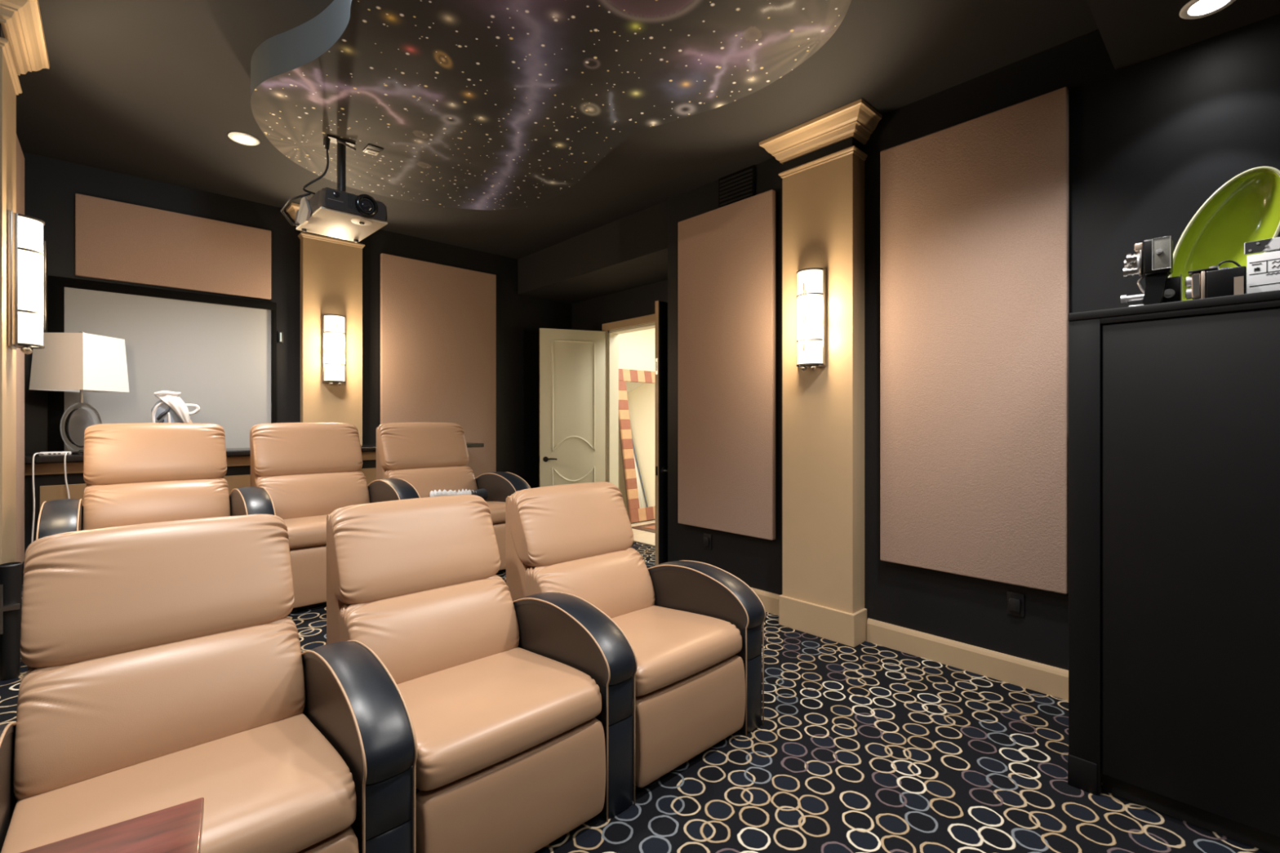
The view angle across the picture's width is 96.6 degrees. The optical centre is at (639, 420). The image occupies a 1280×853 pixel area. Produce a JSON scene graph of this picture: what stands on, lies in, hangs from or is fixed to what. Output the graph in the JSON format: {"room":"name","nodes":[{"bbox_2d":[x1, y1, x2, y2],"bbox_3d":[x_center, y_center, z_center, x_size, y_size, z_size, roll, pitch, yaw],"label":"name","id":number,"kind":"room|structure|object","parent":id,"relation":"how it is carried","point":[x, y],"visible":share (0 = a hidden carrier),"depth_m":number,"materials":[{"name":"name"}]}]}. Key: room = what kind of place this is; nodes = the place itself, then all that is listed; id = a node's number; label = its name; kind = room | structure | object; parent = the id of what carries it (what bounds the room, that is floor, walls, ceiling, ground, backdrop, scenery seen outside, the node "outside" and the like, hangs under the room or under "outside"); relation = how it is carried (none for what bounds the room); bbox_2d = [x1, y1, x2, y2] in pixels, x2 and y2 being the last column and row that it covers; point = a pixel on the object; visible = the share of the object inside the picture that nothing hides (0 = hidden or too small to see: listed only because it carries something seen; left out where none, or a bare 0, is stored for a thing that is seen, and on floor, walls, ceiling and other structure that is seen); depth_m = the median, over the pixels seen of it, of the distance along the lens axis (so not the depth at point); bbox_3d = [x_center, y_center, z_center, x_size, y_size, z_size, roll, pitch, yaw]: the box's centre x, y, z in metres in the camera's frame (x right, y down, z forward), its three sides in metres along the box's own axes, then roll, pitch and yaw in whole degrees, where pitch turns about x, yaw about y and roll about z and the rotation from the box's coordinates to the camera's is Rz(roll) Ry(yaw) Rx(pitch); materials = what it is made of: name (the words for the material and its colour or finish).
{"room":"home theater","nodes":[
{"label":"home theater","id":0,"kind":"room"},
{"bbox_2d":[22,450,376,585],"bbox_3d":[-3.143,0.674,4.787,2.829,0.799,0.375,0,0,-43],"label":"wall","id":1,"kind":"structure","parent":0,"point":[72,478],"depth_m":3.77,"materials":[{"name":"black paint"}]},
{"bbox_2d":[40,483,86,509],"bbox_3d":[-3.678,0.703,4.025,0.770,0.535,0.013,0,0,-43],"label":"trim","id":2,"kind":"structure","parent":1,"relation":"attached to","point":[47,493],"depth_m":3.83,"materials":[{"name":"beige wood"}]},
{"bbox_2d":[24,451,376,475],"bbox_3d":[-3.003,0.323,4.636,2.828,0.075,0.034,0,0,-43],"label":"trim","id":3,"kind":"structure","parent":1,"relation":"attached to","point":[42,468],"depth_m":3.84,"materials":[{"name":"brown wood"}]},
{"bbox_2d":[223,474,250,493],"bbox_3d":[-3.018,0.703,4.636,0.770,0.535,0.013,0,0,-43],"label":"trim","id":4,"kind":"structure","parent":1,"relation":"attached to","point":[234,482],"depth_m":4.49,"materials":[{"name":"beige wood"}]},
{"bbox_2d":[24,442,484,463],"bbox_3d":[-2.927,0.414,4.850,3.227,0.360,0.495,0,0,-43],"label":"bar ledge","id":5,"kind":"object","parent":1,"relation":"on","point":[371,447],"visible":0.2,"depth_m":3.82,"materials":[{"name":"black wood"}]},
{"bbox_2d":[31,451,71,542],"bbox_3d":[-3.845,0.619,3.732,0.182,0.829,0.170,0,0,-43],"label":"power strip","id":6,"kind":"object","parent":5,"relation":"on","point":[48,453],"visible":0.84,"depth_m":3.71,"materials":[{"name":"white plastic"}]},
{"bbox_2d":[29,331,128,454],"bbox_3d":[-3.864,-0.192,3.946,0.349,0.851,0.349,0,0,-1],"label":"table lamp","id":7,"kind":"object","parent":5,"relation":"on","point":[80,362],"visible":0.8,"depth_m":3.86,"materials":[{"name":"white fabric"}]},
{"bbox_2d":[151,391,199,422],"bbox_3d":[-3.484,0.008,4.257,0.264,0.452,0.212,0,0,1],"label":"pitcher","id":8,"kind":"object","parent":5,"relation":"on","point":[171,408],"visible":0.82,"depth_m":4.20,"materials":[{"name":"white ceramic"}]},
{"bbox_2d":[359,467,376,485],"bbox_3d":[-2.357,0.703,5.248,0.770,0.535,0.013,0,0,-43],"label":"trim","id":9,"kind":"structure","parent":1,"relation":"attached to","point":[370,473],"depth_m":5.16,"materials":[{"name":"beige wood"}]},
{"bbox_2d":[0,571,506,724],"bbox_3d":[-2.222,1.232,3.857,2.920,0.316,3.120,0,0,-43],"label":"floor","id":10,"kind":"structure","parent":0,"point":[310,623],"depth_m":2.79,"materials":[{"name":"carpet"}]},
{"bbox_2d":[0,561,22,680],"bbox_3d":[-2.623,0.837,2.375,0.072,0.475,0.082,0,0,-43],"label":"waste bin","id":11,"kind":"object","parent":10,"relation":"on","point":[11,573],"visible":1,"depth_m":2.36,"materials":[{"name":"black plastic"}]},
{"bbox_2d":[35,422,275,539],"bbox_3d":[-2.658,0.545,3.177,0.910,1.057,0.988,0,0,-43],"label":"recliner","id":12,"kind":"object","parent":10,"relation":"on","point":[134,473],"visible":0.48,"depth_m":3.29,"materials":[{"name":"beige leather"}]},
{"bbox_2d":[83,422,226,485],"bbox_3d":[-2.903,0.203,3.443,0.648,0.372,0.266,0,0,-43],"label":"cushion","id":13,"kind":"object","parent":12,"relation":"on","point":[126,454],"depth_m":3.37,"materials":[{"name":"beige leather"}]},
{"bbox_2d":[83,477,230,530],"bbox_3d":[-2.796,0.519,3.327,0.644,0.333,0.268,0,0,-43],"label":"lumbar cushion","id":14,"kind":"object","parent":12,"relation":"on","point":[107,503],"depth_m":3.25,"materials":[{"name":"beige leather"}]},
{"bbox_2d":[249,422,420,611],"bbox_3d":[-1.990,0.545,3.707,0.779,1.057,0.988,0,0,-43],"label":"recliner","id":15,"kind":"object","parent":10,"relation":"on","point":[308,471],"visible":0.56,"depth_m":3.73,"materials":[{"name":"beige leather"}]},
{"bbox_2d":[283,515,327,549],"bbox_3d":[-1.944,0.657,3.561,0.632,0.148,0.687,0,0,-43],"label":"seat cushion","id":16,"kind":"object","parent":15,"relation":"on","point":[304,531],"depth_m":3.22,"materials":[{"name":"beige leather"}]},
{"bbox_2d":[249,422,362,476],"bbox_3d":[-2.284,0.203,3.927,0.648,0.372,0.266,0,0,-43],"label":"cushion","id":17,"kind":"object","parent":15,"relation":"on","point":[277,449],"depth_m":3.85,"materials":[{"name":"beige leather"}]},
{"bbox_2d":[254,471,369,519],"bbox_3d":[-2.176,0.519,3.812,0.644,0.333,0.268,0,0,-43],"label":"lumbar cushion","id":18,"kind":"object","parent":15,"relation":"on","point":[293,494],"depth_m":3.73,"materials":[{"name":"beige leather"}]},
{"bbox_2d":[375,422,530,573],"bbox_3d":[-1.378,0.545,4.198,0.779,1.057,0.988,0,0,-43],"label":"recliner","id":19,"kind":"object","parent":10,"relation":"on","point":[430,456],"visible":0.5,"depth_m":4.27,"materials":[{"name":"beige leather"}]},
{"bbox_2d":[376,422,469,470],"bbox_3d":[-1.672,0.203,4.419,0.648,0.372,0.266,0,0,-43],"label":"cushion","id":20,"kind":"object","parent":19,"relation":"on","point":[407,446],"depth_m":4.33,"materials":[{"name":"beige leather"}]},
{"bbox_2d":[383,465,477,497],"bbox_3d":[-1.564,0.519,4.303,0.644,0.333,0.268,0,0,-43],"label":"lumbar cushion","id":21,"kind":"object","parent":19,"relation":"on","point":[425,479],"depth_m":4.26,"materials":[{"name":"beige leather"}]},
{"bbox_2d":[429,488,488,499],"bbox_3d":[-1.327,0.553,4.197,0.408,0.102,0.107,0,0,-30],"label":"jacket","id":22,"kind":"object","parent":19,"relation":"on","point":[482,493],"visible":0.58,"depth_m":4.18,"materials":[{"name":"white fabric"}]},
{"bbox_2d":[485,501,506,524],"bbox_3d":[-1.332,0.657,4.052,0.632,0.148,0.687,0,0,-43],"label":"seat cushion","id":23,"kind":"object","parent":19,"relation":"on","point":[497,508],"depth_m":3.94,"materials":[{"name":"beige leather"}]},
{"bbox_2d":[22,151,571,488],"bbox_3d":[-2.636,-0.250,5.667,4.970,3.280,0.100,0,0,-43],"label":"wall","id":24,"kind":"structure","parent":0,"point":[51,185],"depth_m":5.17,"materials":[{"name":"black paint"}]},
{"bbox_2d":[48,275,276,451],"bbox_3d":[-3.720,-0.285,4.553,1.395,1.490,0.060,0,0,-43],"label":"screen","id":25,"kind":"object","parent":24,"relation":"attached to","point":[220,353],"visible":0.47,"depth_m":4.55,"materials":[{"name":"grey fabric"}]},
{"bbox_2d":[75,193,271,299],"bbox_3d":[-3.685,-1.355,4.588,1.219,0.599,0.056,0,0,-43],"label":"acoustic panel","id":26,"kind":"object","parent":24,"relation":"attached to","point":[115,241],"visible":1,"depth_m":4.51,"materials":[{"name":"fabric"}]},
{"bbox_2d":[277,331,283,342],"bbox_3d":[-3.193,-0.737,5.069,0.040,0.100,0.019,0,0,-43],"label":"wall switch","id":27,"kind":"object","parent":24,"relation":"attached to","point":[280,334],"visible":1,"depth_m":5.06,"materials":[{"name":"white plastic"}]},
{"bbox_2d":[285,202,364,444],"bbox_3d":[-2.831,-0.249,5.274,0.724,3.278,0.211,0,0,-43],"label":"pilaster","id":28,"kind":"object","parent":24,"relation":"attached to","point":[331,268],"visible":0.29,"depth_m":5.25,"materials":[{"name":"beige paint"}]},
{"bbox_2d":[322,314,346,385],"bbox_3d":[-2.795,-0.643,5.235,0.190,0.650,0.117,0,0,-43],"label":"wall sconce","id":29,"kind":"object","parent":28,"relation":"attached to","point":[334,326],"visible":1,"depth_m":5.19,"materials":[{"name":"white glass"}]},
{"bbox_2d":[380,253,496,478],"bbox_3d":[-2.102,-0.378,6.053,1.246,2.535,0.056,0,0,-43],"label":"acoustic panel","id":30,"kind":"object","parent":24,"relation":"attached to","point":[438,322],"visible":0.59,"depth_m":6.03,"materials":[{"name":"fabric"}]},
{"bbox_2d":[16,0,1098,259],"bbox_3d":[-0.157,-1.940,2.989,4.970,0.100,7.200,0,0,-43],"label":"ceiling","id":31,"kind":"structure","parent":0,"point":[154,90],"depth_m":3.35,"materials":[{"name":"black paint"}]},
{"bbox_2d":[227,132,259,146],"bbox_3d":[-2.655,-1.883,3.825,0.176,0.011,0.176,0,0,-43],"label":"recessed light","id":32,"kind":"object","parent":31,"relation":"in","point":[245,139],"visible":1,"depth_m":3.81,"materials":[{"name":"white"}]},
{"bbox_2d":[250,0,851,209],"bbox_3d":[-0.755,-1.790,3.001,1.986,0.199,3.551,0,0,-43],"label":"mural","id":33,"kind":"object","parent":31,"relation":"attached to","point":[473,104],"visible":0.98,"depth_m":2.82,"materials":[{"name":"paint"}]},
{"bbox_2d":[280,133,387,242],"bbox_3d":[-1.845,-1.417,3.410,0.497,0.544,0.534,0,0,-45],"label":"projector","id":34,"kind":"object","parent":33,"relation":"hanging from","point":[340,214],"visible":1,"depth_m":3.35,"materials":[{"name":"grey plastic"}]},
{"bbox_2d":[362,144,383,155],"bbox_3d":[-1.669,-1.684,3.565,0.090,0.012,0.120,0,0,-43],"label":"socket","id":35,"kind":"object","parent":33,"relation":"attached to","point":[374,150],"visible":1,"depth_m":3.56,"materials":[{"name":"white plastic"}]},
{"bbox_2d":[517,200,667,303],"bbox_3d":[-0.270,-1.681,6.107,0.900,0.413,2.470,0,0,-43],"label":"ceiling","id":36,"kind":"structure","parent":0,"point":[630,251],"depth_m":5.77,"materials":[{"name":"black paint"}]},
{"bbox_2d":[571,280,667,482],"bbox_3d":[-0.185,-0.250,6.104,0.779,3.280,2.590,0,0,-43],"label":"wall","id":37,"kind":"structure","parent":0,"point":[590,314],"depth_m":6.62,"materials":[{"name":"black paint"}]},
{"bbox_2d":[539,328,605,487],"bbox_3d":[-0.767,0.172,6.571,0.782,2.420,0.164,0,0,-19],"label":"door leaf","id":38,"kind":"structure","parent":37,"relation":"in","point":[572,362],"depth_m":6.55,"materials":[{"name":"beige paint"}]},
{"bbox_2d":[604,330,618,488],"bbox_3d":[-0.347,0.170,6.764,0.160,2.440,0.100,0,0,-43],"label":"trim","id":39,"kind":"structure","parent":37,"relation":"attached to","point":[613,339],"depth_m":6.72,"materials":[{"name":"beige paint"}]},
{"bbox_2d":[602,313,655,334],"bbox_3d":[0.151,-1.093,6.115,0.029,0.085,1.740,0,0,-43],"label":"trim","id":40,"kind":"structure","parent":37,"relation":"attached to","point":[651,318],"depth_m":6.38,"materials":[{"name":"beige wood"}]},
{"bbox_2d":[633,538,655,546],"bbox_3d":[0.258,1.387,6.214,0.060,0.017,1.530,0,0,-43],"label":"trim","id":41,"kind":"structure","parent":37,"relation":"attached to","point":[634,540],"depth_m":6.43,"materials":[{"name":"beige wood"}]},
{"bbox_2d":[655,300,667,564],"bbox_3d":[0.424,0.172,5.237,0.782,2.420,0.164,0,0,-44],"label":"door leaf","id":42,"kind":"structure","parent":37,"relation":"in","point":[661,307],"depth_m":4.97,"materials":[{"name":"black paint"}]},
{"bbox_2d":[618,328,655,515],"bbox_3d":[0.359,-0.160,8.740,3.600,3.100,0.100,0,0,-43],"label":"wall","id":43,"kind":"structure","parent":0,"point":[637,349],"depth_m":8.27,"materials":[{"name":"beige paint"}]},
{"bbox_2d":[534,519,1269,852],"bbox_3d":[1.088,1.420,4.294,8.570,0.060,7.424,0,0,-43],"label":"floor","id":44,"kind":"structure","parent":0,"point":[867,747],"depth_m":2.20,"materials":[{"name":"carpet"}]},
{"bbox_2d":[19,797,204,852],"bbox_3d":[-0.809,1.040,0.661,0.460,0.700,0.620,0,0,-35],"label":"side table","id":45,"kind":"object","parent":44,"relation":"on","point":[177,828],"visible":1,"depth_m":0.95,"materials":[{"name":"brown wood"}]},
{"bbox_2d":[0,514,417,852],"bbox_3d":[-1.257,0.861,1.565,0.910,1.057,0.988,0,0,-43],"label":"recliner","id":46,"kind":"object","parent":44,"relation":"on","point":[167,667],"visible":0.98,"depth_m":1.59,"materials":[{"name":"beige leather"}]},
{"bbox_2d":[19,514,294,668],"bbox_3d":[-1.502,0.519,1.830,0.648,0.372,0.266,0,0,-43],"label":"cushion","id":47,"kind":"object","parent":46,"relation":"on","point":[94,596],"depth_m":1.74,"materials":[{"name":"beige leather"}]},
{"bbox_2d":[13,616,305,800],"bbox_3d":[-1.395,0.835,1.714,0.644,0.333,0.268,0,0,-43],"label":"lumbar cushion","id":48,"kind":"object","parent":46,"relation":"on","point":[86,717],"depth_m":1.62,"materials":[{"name":"beige leather"}]},
{"bbox_2d":[0,713,356,852],"bbox_3d":[-1.163,0.973,1.464,0.632,0.148,0.687,0,0,-43],"label":"seat cushion","id":49,"kind":"object","parent":46,"relation":"on","point":[267,783],"depth_m":1.42,"materials":[{"name":"beige leather"}]},
{"bbox_2d":[326,494,637,852],"bbox_3d":[-0.626,0.861,2.149,0.779,1.057,0.988,0,0,-43],"label":"recliner","id":50,"kind":"object","parent":44,"relation":"on","point":[522,710],"visible":0.96,"depth_m":2.03,"materials":[{"name":"beige leather"}]},
{"bbox_2d":[326,494,500,604],"bbox_3d":[-0.919,0.519,2.370,0.648,0.372,0.266,0,0,-43],"label":"cushion","id":51,"kind":"object","parent":50,"relation":"on","point":[384,552],"depth_m":2.27,"materials":[{"name":"beige leather"}]},
{"bbox_2d":[338,574,519,684],"bbox_3d":[-0.812,0.835,2.254,0.644,0.333,0.268,0,0,-43],"label":"lumbar cushion","id":52,"kind":"object","parent":50,"relation":"on","point":[417,633],"depth_m":2.18,"materials":[{"name":"beige leather"}]},
{"bbox_2d":[396,647,601,791],"bbox_3d":[-0.580,0.973,2.003,0.632,0.148,0.687,0,0,-43],"label":"seat cushion","id":53,"kind":"object","parent":50,"relation":"on","point":[479,716],"depth_m":1.84,"materials":[{"name":"beige leather"}]},
{"bbox_2d":[505,481,765,787],"bbox_3d":[-0.045,0.861,2.687,0.779,1.057,0.988,0,0,-43],"label":"recliner","id":54,"kind":"object","parent":44,"relation":"on","point":[693,628],"visible":0.75,"depth_m":2.60,"materials":[{"name":"beige leather"}]},
{"bbox_2d":[507,481,634,567],"bbox_3d":[-0.338,0.519,2.908,0.648,0.372,0.266,0,0,-43],"label":"cushion","id":55,"kind":"object","parent":54,"relation":"on","point":[557,526],"depth_m":2.79,"materials":[{"name":"beige leather"}]},
{"bbox_2d":[524,547,654,617],"bbox_3d":[-0.231,0.835,2.792,0.644,0.333,0.268,0,0,-43],"label":"lumbar cushion","id":56,"kind":"object","parent":54,"relation":"on","point":[618,581],"depth_m":2.74,"materials":[{"name":"beige leather"}]},
{"bbox_2d":[610,605,742,696],"bbox_3d":[0.001,0.973,2.541,0.632,0.148,0.687,0,0,-43],"label":"seat cushion","id":57,"kind":"object","parent":54,"relation":"on","point":[677,649],"depth_m":2.38,"materials":[{"name":"beige leather"}]},
{"bbox_2d":[618,368,655,522],"bbox_3d":[0.210,0.331,8.200,1.249,2.096,0.408,0,0,-43],"label":"leaning mirror","id":58,"kind":"object","parent":44,"relation":"on","point":[637,388],"visible":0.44,"depth_m":7.96,"materials":[{"name":"clear glass"}]},
{"bbox_2d":[625,381,655,508],"bbox_3d":[0.215,0.332,8.196,0.900,1.770,0.011,0,-9,-43],"label":"mirror glass","id":59,"kind":"object","parent":58,"relation":"attached to","point":[640,396],"depth_m":8.03,"materials":[{"name":"white mirror"}]},
{"bbox_2d":[631,522,655,533],"bbox_3d":[0.784,1.383,7.471,1.500,0.012,1.100,0,0,-43],"label":"rug","id":60,"kind":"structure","parent":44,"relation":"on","point":[651,527],"depth_m":7.33,"materials":[{"name":"red carpet"}]},
{"bbox_2d":[1067,289,1279,852],"bbox_3d":[2.537,0.491,1.802,0.824,1.797,1.779,0,0,-43],"label":"tall cabinet","id":61,"kind":"object","parent":44,"relation":"on","point":[1174,407],"visible":1,"depth_m":1.95,"materials":[{"name":"black paint"}]},
{"bbox_2d":[1120,235,1173,306],"bbox_3d":[1.847,-0.530,2.083,0.098,0.247,0.140,0,0,-43],"label":"camera","id":62,"kind":"object","parent":61,"relation":"on","point":[1153,259],"visible":0.93,"depth_m":2.06,"materials":[{"name":"black"}]},
{"bbox_2d":[1162,274,1182,302],"bbox_3d":[1.947,-0.466,2.098,0.066,0.118,0.067,0,0,-43],"label":"film camera","id":63,"kind":"object","parent":61,"relation":"on","point":[1173,292],"visible":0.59,"depth_m":2.07,"materials":[{"name":"black metal"}]},
{"bbox_2d":[1185,260,1246,299],"bbox_3d":[1.967,-0.473,1.951,0.087,0.133,0.146,0,0,-43],"label":"camera","id":64,"kind":"object","parent":61,"relation":"on","point":[1212,282],"visible":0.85,"depth_m":1.92,"materials":[{"name":"black"}]},
{"bbox_2d":[1168,166,1279,300],"bbox_3d":[2.114,-0.640,2.059,0.092,0.470,0.303,0,0,-43],"label":"platter","id":65,"kind":"object","parent":61,"relation":"on","point":[1246,208],"visible":0.59,"depth_m":2.06,"materials":[{"name":"ceramic"}]},
{"bbox_2d":[1244,236,1279,293],"bbox_3d":[2.191,-0.507,1.810,0.015,0.200,0.376,0,0,-39],"label":"clapperboard","id":66,"kind":"object","parent":61,"relation":"on","point":[1263,269],"visible":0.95,"depth_m":1.92,"materials":[{"name":"white"}]},
{"bbox_2d":[667,13,1279,670],"bbox_3d":[1.889,-0.250,3.200,0.120,3.280,4.730,0,0,-43],"label":"wall","id":67,"kind":"structure","parent":0,"point":[1151,140],"depth_m":2.85,"materials":[{"name":"black paint"}]},
{"bbox_2d":[703,533,711,549],"bbox_3d":[0.533,0.970,4.554,0.029,0.120,0.080,0,0,-43],"label":"outlet","id":68,"kind":"object","parent":67,"relation":"attached to","point":[707,537],"visible":1,"depth_m":4.54,"materials":[{"name":"black plastic"}]},
{"bbox_2d":[703,537,709,546],"bbox_3d":[0.529,0.970,4.551,0.020,0.070,0.052,0,0,-43],"label":"socket","id":69,"kind":"object","parent":68,"relation":"attached to","point":[706,540],"depth_m":4.54,"materials":[{"name":"black plastic"}]},
{"bbox_2d":[678,189,775,540],"bbox_3d":[0.647,-0.393,4.406,0.062,2.495,0.923,0,0,-43],"label":"acoustic panel","id":70,"kind":"object","parent":67,"relation":"attached to","point":[726,254],"visible":1,"depth_m":4.34,"materials":[{"name":"fabric"}]},
{"bbox_2d":[718,164,755,208],"bbox_3d":[0.734,-1.770,4.345,0.019,0.240,0.340,0,0,-43],"label":"air vent","id":71,"kind":"object","parent":67,"relation":"in","point":[739,185],"visible":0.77,"depth_m":4.33,"materials":[{"name":"black metal"}]},
{"bbox_2d":[750,586,779,615],"bbox_3d":[0.646,1.319,4.438,0.022,0.142,1.215,0,0,-43],"label":"baseboard","id":72,"kind":"structure","parent":67,"relation":"attached to","point":[770,601],"depth_m":4.11,"materials":[{"name":"beige wood"}]},
{"bbox_2d":[759,98,882,647],"bbox_3d":[1.154,-0.249,3.705,0.271,3.278,0.724,0,0,-43],"label":"pilaster","id":73,"kind":"object","parent":67,"relation":"attached to","point":[823,157],"visible":1,"depth_m":3.62,"materials":[{"name":"beige paint"}]},
{"bbox_2d":[796,267,826,371],"bbox_3d":[1.079,-0.643,3.663,0.117,0.650,0.190,0,0,-43],"label":"wall sconce","id":74,"kind":"object","parent":73,"relation":"attached to","point":[811,282],"visible":1,"depth_m":3.61,"materials":[{"name":"white glass"}]},
{"bbox_2d":[866,617,1068,700],"bbox_3d":[1.830,1.319,3.159,0.022,0.142,1.170,0,0,-43],"label":"baseboard","id":75,"kind":"structure","parent":67,"relation":"attached to","point":[1046,679],"depth_m":3.14,"materials":[{"name":"beige wood"}]},
{"bbox_2d":[880,86,1068,594],"bbox_3d":[1.801,-0.392,3.159,0.062,2.497,0.930,0,0,-43],"label":"acoustic panel","id":76,"kind":"object","parent":67,"relation":"attached to","point":[974,213],"visible":0.98,"depth_m":3.08,"materials":[{"name":"fabric"}]},
{"bbox_2d":[1006,591,1024,617],"bbox_3d":[1.972,0.970,2.999,0.029,0.120,0.080,0,0,-43],"label":"outlet","id":77,"kind":"object","parent":67,"relation":"attached to","point":[1015,601],"visible":1,"depth_m":2.99,"materials":[{"name":"black plastic"}]},
{"bbox_2d":[1008,597,1021,612],"bbox_3d":[1.969,0.970,2.996,0.020,0.070,0.052,0,0,-43],"label":"socket","id":78,"kind":"object","parent":77,"relation":"attached to","point":[1015,603],"depth_m":2.99,"materials":[{"name":"black plastic"}]},
{"bbox_2d":[1086,0,1279,71],"bbox_3d":[2.470,-1.775,1.711,1.050,0.230,1.755,0,0,-43],"label":"ceiling","id":79,"kind":"structure","parent":0,"point":[1132,32],"depth_m":2.39,"materials":[{"name":"black paint"}]},
{"bbox_2d":[1178,0,1235,19],"bbox_3d":[2.263,-1.653,2.266,0.176,0.011,0.176,0,0,-43],"label":"recessed light","id":80,"kind":"object","parent":79,"relation":"in","point":[1193,9],"visible":1,"depth_m":2.29,"materials":[{"name":"white"}]},
{"bbox_3d":[-1.944,-0.250,1.335,0.100,3.280,7.200,0,0,-43],"label":"wall","id":81,"kind":"structure","parent":0,"visible":0},
{"bbox_2d":[16,134,24,563],"bbox_3d":[-3.567,-0.385,3.211,0.063,2.550,1.020,0,0,-43],"label":"acoustic panel","id":82,"kind":"object","parent":81,"relation":"attached to","point":[20,156],"visible":0.3,"depth_m":3.42,"materials":[{"name":"fabric"}]},
{"bbox_2d":[0,0,49,564],"bbox_3d":[-2.978,-0.249,2.694,0.226,3.278,0.724,0,0,-43],"label":"pilaster","id":83,"kind":"object","parent":81,"relation":"attached to","point":[23,46],"visible":0.6,"depth_m":2.63,"materials":[{"name":"beige paint"}]},
{"bbox_2d":[7,209,45,354],"bbox_3d":[-2.934,-0.643,2.735,0.117,0.650,0.190,0,0,-43],"label":"wall sconce","id":84,"kind":"object","parent":83,"relation":"attached to","point":[25,255],"visible":1,"depth_m":2.68,"materials":[{"name":"white glass"}]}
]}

